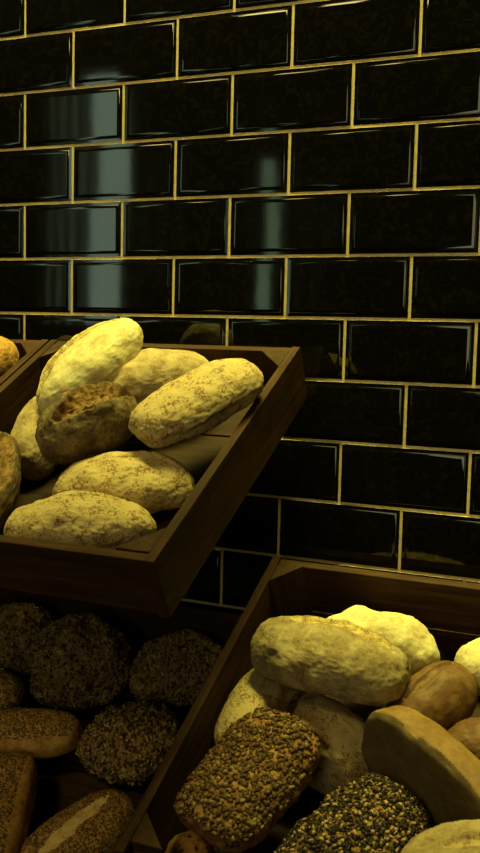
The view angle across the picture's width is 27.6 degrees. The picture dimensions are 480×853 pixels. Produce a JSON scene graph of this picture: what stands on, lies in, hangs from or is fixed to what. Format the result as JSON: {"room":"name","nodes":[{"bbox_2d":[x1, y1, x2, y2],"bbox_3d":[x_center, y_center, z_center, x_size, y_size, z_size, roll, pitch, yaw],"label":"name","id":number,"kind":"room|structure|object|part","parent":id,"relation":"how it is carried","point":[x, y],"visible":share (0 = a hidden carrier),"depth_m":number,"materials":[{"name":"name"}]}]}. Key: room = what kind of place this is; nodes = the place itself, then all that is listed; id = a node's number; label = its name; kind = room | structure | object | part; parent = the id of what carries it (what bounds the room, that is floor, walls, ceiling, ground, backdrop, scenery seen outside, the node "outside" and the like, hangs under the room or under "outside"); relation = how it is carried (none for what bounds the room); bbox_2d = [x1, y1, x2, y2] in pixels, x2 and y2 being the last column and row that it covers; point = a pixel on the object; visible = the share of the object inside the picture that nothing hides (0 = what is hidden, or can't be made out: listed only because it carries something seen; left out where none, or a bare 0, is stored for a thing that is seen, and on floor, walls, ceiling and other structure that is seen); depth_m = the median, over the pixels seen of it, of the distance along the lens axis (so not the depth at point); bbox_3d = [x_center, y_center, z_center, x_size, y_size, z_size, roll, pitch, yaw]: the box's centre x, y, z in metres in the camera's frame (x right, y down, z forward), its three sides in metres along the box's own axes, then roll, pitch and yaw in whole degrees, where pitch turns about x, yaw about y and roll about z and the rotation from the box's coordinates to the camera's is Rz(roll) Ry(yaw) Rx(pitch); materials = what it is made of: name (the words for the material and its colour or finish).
{"room":"food shop","nodes":[
{"label":"food shop","id":0,"kind":"room"},
{"bbox_2d":[0,0,479,661],"bbox_3d":[-1.082,-0.583,2.097,7.200,3.700,0.123,4,6,24],"label":"wall","id":1,"kind":"structure","parent":0,"point":[304,174],"depth_m":1.54,"materials":[{"name":"black tile"}]},
{"bbox_3d":[-0.168,0.129,1.474,0.030,0.351,0.366,4,6,24],"label":"wall bracket","id":2,"kind":"object","parent":1,"relation":"attached to","visible":0},
{"bbox_2d":[0,340,307,618],"bbox_3d":[-0.202,0.039,1.404,0.452,0.315,0.486,4,6,24],"label":"crate","id":3,"kind":"object","parent":2,"relation":"on","point":[153,572],"visible":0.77,"depth_m":1.25,"materials":[{"name":"brown wood"}]},
{"bbox_2d":[0,432,20,529],"bbox_3d":[-0.345,0.079,1.336,0.091,0.133,0.188,1,6,0],"label":"bread loaf","id":4,"kind":"object","parent":3,"relation":"in","point":[10,452],"visible":1,"depth_m":1.33,"materials":[{"name":"brown food"}]},
{"bbox_3d":[-0.402,0.025,1.493,0.013,0.088,0.505,4,34,24],"label":"panel","id":5,"kind":"part","parent":3,"relation":"part of","materials":[{"name":"brown wood"}]},
{"bbox_2d":[10,396,57,481],"bbox_3d":[-0.296,0.014,1.465,0.087,0.126,0.132,2,6,11],"label":"bread loaf","id":6,"kind":"object","parent":3,"relation":"in","point":[34,467],"visible":0.39,"depth_m":1.42,"materials":[{"name":"beige food"}]},
{"bbox_2d":[36,318,143,411],"bbox_3d":[-0.224,-0.091,1.471,0.165,0.148,0.110,-3,7,-38],"label":"bread loaf","id":7,"kind":"object","parent":6,"relation":"on","point":[94,355],"visible":0.8,"depth_m":1.44,"materials":[{"name":"beige food"}]},
{"bbox_3d":[-0.295,-0.094,1.642,0.046,0.075,0.046,4,34,24],"label":"corner post","id":8,"kind":"part","parent":3,"relation":"part of","materials":[{"name":"brown wood"}]},
{"bbox_3d":[-0.292,0.170,1.220,0.425,0.080,0.013,4,34,24],"label":"panel","id":9,"kind":"part","parent":3,"relation":"part of","materials":[{"name":"brown wood"}]},
{"bbox_2d":[3,490,156,549],"bbox_3d":[-0.204,0.125,1.242,0.201,0.086,0.094,3,6,15],"label":"bread loaf","id":10,"kind":"object","parent":3,"relation":"in","point":[93,519],"visible":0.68,"depth_m":1.21,"materials":[{"name":"beige food"}]},
{"bbox_2d":[52,450,194,513],"bbox_3d":[-0.157,0.077,1.320,0.199,0.093,0.100,3,6,16],"label":"bread loaf","id":11,"kind":"object","parent":3,"relation":"in","point":[155,481],"visible":0.77,"depth_m":1.28,"materials":[{"name":"beige food"}]},
{"bbox_2d":[35,381,136,464],"bbox_3d":[-0.212,-0.005,1.369,0.144,0.117,0.091,0,6,-18],"label":"bread loaf","id":12,"kind":"object","parent":11,"relation":"on","point":[89,420],"visible":0.94,"depth_m":1.34,"materials":[{"name":"brown food"}]},
{"bbox_2d":[128,358,263,448],"bbox_3d":[-0.058,-0.034,1.342,0.185,0.121,0.109,-1,6,-21],"label":"bread loaf","id":13,"kind":"object","parent":11,"relation":"on","point":[192,404],"visible":1,"depth_m":1.30,"materials":[{"name":"beige food"}]},
{"bbox_3d":[-0.109,0.161,1.163,0.046,0.075,0.046,4,34,24],"label":"corner post","id":14,"kind":"part","parent":3,"relation":"part of","materials":[{"name":"brown wood"}]},
{"bbox_2d":[112,348,208,404],"bbox_3d":[-0.141,-0.061,1.491,0.204,0.116,0.126,2,6,5],"label":"bread loaf","id":15,"kind":"object","parent":3,"relation":"in","point":[151,369],"visible":0.27,"depth_m":1.44,"materials":[{"name":"beige food"}]},
{"bbox_3d":[-0.110,-0.095,1.589,0.425,0.082,0.013,4,34,24],"label":"panel","id":16,"kind":"part","parent":3,"relation":"part of","materials":[{"name":"brown wood"}]},
{"bbox_3d":[-0.001,0.052,1.315,0.013,0.088,0.505,4,34,24],"label":"panel","id":17,"kind":"part","parent":3,"relation":"part of","materials":[{"name":"brown wood"}]},
{"bbox_3d":[0.051,-0.071,1.487,0.046,0.075,0.046,4,34,24],"label":"corner post","id":18,"kind":"part","parent":3,"relation":"part of","materials":[{"name":"brown wood"}]},
{"bbox_3d":[-0.606,0.100,1.669,0.030,0.351,0.366,4,6,24],"label":"wall bracket","id":19,"kind":"object","parent":1,"relation":"attached to","visible":0},
{"bbox_2d":[0,339,48,385],"bbox_3d":[-0.620,0.011,1.591,0.456,0.315,0.486,4,6,24],"label":"crate","id":20,"kind":"object","parent":19,"relation":"on","point":[27,349],"visible":0.31,"depth_m":1.65,"materials":[{"name":"brown wood"}]},
{"bbox_2d":[0,336,18,376],"bbox_3d":[-0.428,-0.101,1.618,0.086,0.102,0.141,5,7,32],"label":"bread loaf","id":21,"kind":"object","parent":20,"relation":"in","point":[9,354],"visible":0.88,"depth_m":1.62,"materials":[{"name":"orange food"}]},
{"bbox_3d":[-0.528,-0.123,1.776,0.430,0.082,0.013,4,34,24],"label":"panel","id":22,"kind":"part","parent":20,"relation":"part of","materials":[{"name":"brown wood"}]},
{"bbox_3d":[-0.359,-0.101,1.675,0.036,0.075,0.036,4,34,24],"label":"corner post","id":23,"kind":"part","parent":20,"relation":"part of","materials":[{"name":"brown wood"}]},
{"bbox_3d":[0.117,0.551,1.413,0.030,0.360,0.373,4,6,24],"label":"wall bracket","id":24,"kind":"object","parent":1,"relation":"attached to","visible":0},
{"bbox_2d":[114,556,479,852],"bbox_3d":[0.195,0.433,1.271,0.497,0.404,0.549,4,6,24],"label":"crate","id":25,"kind":"object","parent":24,"relation":"on","point":[449,610],"visible":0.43,"depth_m":1.42,"materials":[{"name":"brown wood"}]},
{"bbox_3d":[-0.086,0.539,1.184,0.042,0.163,0.042,4,34,24],"label":"corner post","id":26,"kind":"part","parent":25,"relation":"part of","materials":[{"name":"brown wood"}]},
{"bbox_2d":[164,829,215,852],"bbox_3d":[-0.064,0.533,1.212,0.062,0.061,0.073,3,6,16],"label":"seeded roll","id":27,"kind":"object","parent":25,"relation":"in","point":[187,841],"visible":0.8,"depth_m":1.20,"materials":[{"name":"brown food"}]},
{"bbox_3d":[-0.026,0.418,1.370,0.013,0.175,0.530,4,34,24],"label":"panel","id":28,"kind":"part","parent":25,"relation":"part of","materials":[{"name":"brown wood"}]},
{"bbox_2d":[173,707,320,852],"bbox_3d":[0.013,0.432,1.210,0.131,0.122,0.184,6,7,39],"label":"seeded roll","id":29,"kind":"object","parent":25,"relation":"in","point":[261,765],"visible":1,"depth_m":1.18,"materials":[{"name":"brown food"}]},
{"bbox_2d":[214,668,290,744],"bbox_3d":[0.020,0.390,1.346,0.080,0.116,0.136,5,7,33],"label":"bread loaf","id":30,"kind":"object","parent":25,"relation":"in","point":[253,690],"visible":0.39,"depth_m":1.32,"materials":[{"name":"beige food"}]},
{"bbox_3d":[0.085,0.291,1.530,0.042,0.163,0.042,4,34,24],"label":"corner post","id":31,"kind":"part","parent":25,"relation":"part of","materials":[{"name":"brown wood"}]},
{"bbox_2d":[280,688,368,794],"bbox_3d":[0.112,0.426,1.334,0.195,0.122,0.121,6,7,42],"label":"bread loaf","id":32,"kind":"object","parent":25,"relation":"in","point":[340,731],"visible":0.41,"depth_m":1.28,"materials":[{"name":"beige food"}]},
{"bbox_2d":[250,615,410,705],"bbox_3d":[0.119,0.306,1.309,0.222,0.091,0.107,4,6,29],"label":"bread loaf","id":33,"kind":"object","parent":32,"relation":"on","point":[341,659],"visible":1,"depth_m":1.27,"materials":[{"name":"beige food"}]},
{"bbox_2d":[274,772,431,852],"bbox_3d":[0.131,0.485,1.139,0.184,0.118,0.127,-3,7,-37],"label":"seeded roll","id":34,"kind":"object","parent":25,"relation":"in","point":[371,812],"visible":0.97,"depth_m":1.13,"materials":[{"name":"food"}]},
{"bbox_2d":[326,605,439,676],"bbox_3d":[0.196,0.302,1.390,0.178,0.087,0.093,4,6,29],"label":"bread loaf","id":35,"kind":"object","parent":25,"relation":"in","point":[406,633],"visible":0.41,"depth_m":1.35,"materials":[{"name":"beige food"}]},
{"bbox_2d":[361,705,479,827],"bbox_3d":[0.242,0.439,1.181,0.092,0.175,0.246,-3,7,-35],"label":"bread loaf","id":36,"kind":"object","parent":25,"relation":"in","point":[401,744],"visible":0.74,"depth_m":1.15,"materials":[{"name":"brown food"}]},
{"bbox_2d":[385,660,477,730],"bbox_3d":[0.252,0.360,1.284,0.137,0.101,0.088,-2,6,-31],"label":"bread loaf","id":37,"kind":"object","parent":36,"relation":"on","point":[445,692],"visible":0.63,"depth_m":1.25,"materials":[{"name":"brown food"}]},
{"bbox_2d":[447,717,479,759],"bbox_3d":[0.329,0.404,1.224,0.151,0.076,0.082,3,6,15],"label":"bread loaf","id":38,"kind":"object","parent":36,"relation":"on","point":[466,731],"visible":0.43,"depth_m":1.22,"materials":[{"name":"brown food"}]},
{"bbox_2d":[400,819,479,852],"bbox_3d":[0.242,0.466,1.031,0.152,0.093,0.103,2,6,9],"label":"bread loaf","id":39,"kind":"object","parent":25,"relation":"in","point":[461,836],"visible":1,"depth_m":1.02,"materials":[{"name":"beige food"}]},
{"bbox_2d":[454,637,479,695],"bbox_3d":[0.365,0.320,1.316,0.150,0.086,0.085,2,6,8],"label":"bread loaf","id":40,"kind":"object","parent":25,"relation":"in","point":[468,655],"visible":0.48,"depth_m":1.30,"materials":[{"name":"beige food"}]},
{"bbox_3d":[-0.133,0.585,1.498,0.030,0.360,0.373,4,6,24],"label":"wall bracket","id":41,"kind":"object","parent":1,"relation":"attached to","visible":0},
{"bbox_2d":[0,588,240,836],"bbox_3d":[-0.277,0.477,1.473,0.505,0.351,0.520,4,6,24],"label":"crate","id":42,"kind":"object","parent":41,"relation":"on","point":[62,780],"visible":0.03,"depth_m":1.58,"materials":[{"name":"brown wood"}]},
{"bbox_2d":[0,667,26,708],"bbox_3d":[-0.408,0.429,1.577,0.127,0.084,0.082,3,6,13],"label":"seeded roll","id":43,"kind":"object","parent":42,"relation":"in","point":[13,691],"visible":0.84,"depth_m":1.55,"materials":[{"name":"brown food"}]},
{"bbox_3d":[-0.392,0.333,1.736,0.036,0.103,0.036,4,34,24],"label":"corner post","id":44,"kind":"part","parent":42,"relation":"part of","materials":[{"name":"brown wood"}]},
{"bbox_2d":[0,751,37,852],"bbox_3d":[-0.336,0.535,1.364,0.091,0.111,0.178,1,6,0],"label":"seeded roll","id":45,"kind":"object","parent":42,"relation":"in","point":[18,769],"visible":0.99,"depth_m":1.36,"materials":[{"name":"brown food"}]},
{"bbox_2d":[0,602,53,677],"bbox_3d":[-0.375,0.360,1.660,0.133,0.122,0.130,-1,6,-22],"label":"bread roll","id":46,"kind":"object","parent":42,"relation":"in","point":[21,622],"visible":0.7,"depth_m":1.62,"materials":[{"name":"brown food"}]},
{"bbox_2d":[0,707,82,759],"bbox_3d":[-0.335,0.464,1.485,0.195,0.075,0.080,2,6,10],"label":"seeded roll","id":47,"kind":"object","parent":42,"relation":"in","point":[41,733],"visible":0.93,"depth_m":1.45,"materials":[{"name":"brown food"}]},
{"bbox_2d":[19,789,135,852],"bbox_3d":[-0.221,0.559,1.328,0.168,0.103,0.099,-2,6,-29],"label":"seeded roll","id":48,"kind":"object","parent":42,"relation":"in","point":[96,822],"visible":0.96,"depth_m":1.31,"materials":[{"name":"brown food"}]},
{"bbox_2d":[26,613,132,711],"bbox_3d":[-0.256,0.376,1.580,0.170,0.146,0.155,2,6,7],"label":"bread roll","id":49,"kind":"object","parent":42,"relation":"in","point":[80,662],"visible":1,"depth_m":1.53,"materials":[{"name":"brown food"}]},
{"bbox_2d":[75,699,178,786],"bbox_3d":[-0.165,0.466,1.462,0.166,0.105,0.130,2,6,11],"label":"bread roll","id":50,"kind":"object","parent":42,"relation":"in","point":[128,743],"visible":0.95,"depth_m":1.43,"materials":[{"name":"brown food"}]},
{"bbox_3d":[-0.181,0.337,1.667,0.478,0.110,0.013,4,34,24],"label":"panel","id":51,"kind":"part","parent":42,"relation":"part of","materials":[{"name":"brown wood"}]},
{"bbox_2d":[129,628,222,708],"bbox_3d":[-0.100,0.383,1.564,0.156,0.112,0.139,1,6,-8],"label":"bread roll","id":52,"kind":"object","parent":42,"relation":"in","point":[172,669],"visible":0.84,"depth_m":1.51,"materials":[{"name":"brown food"}]}
]}

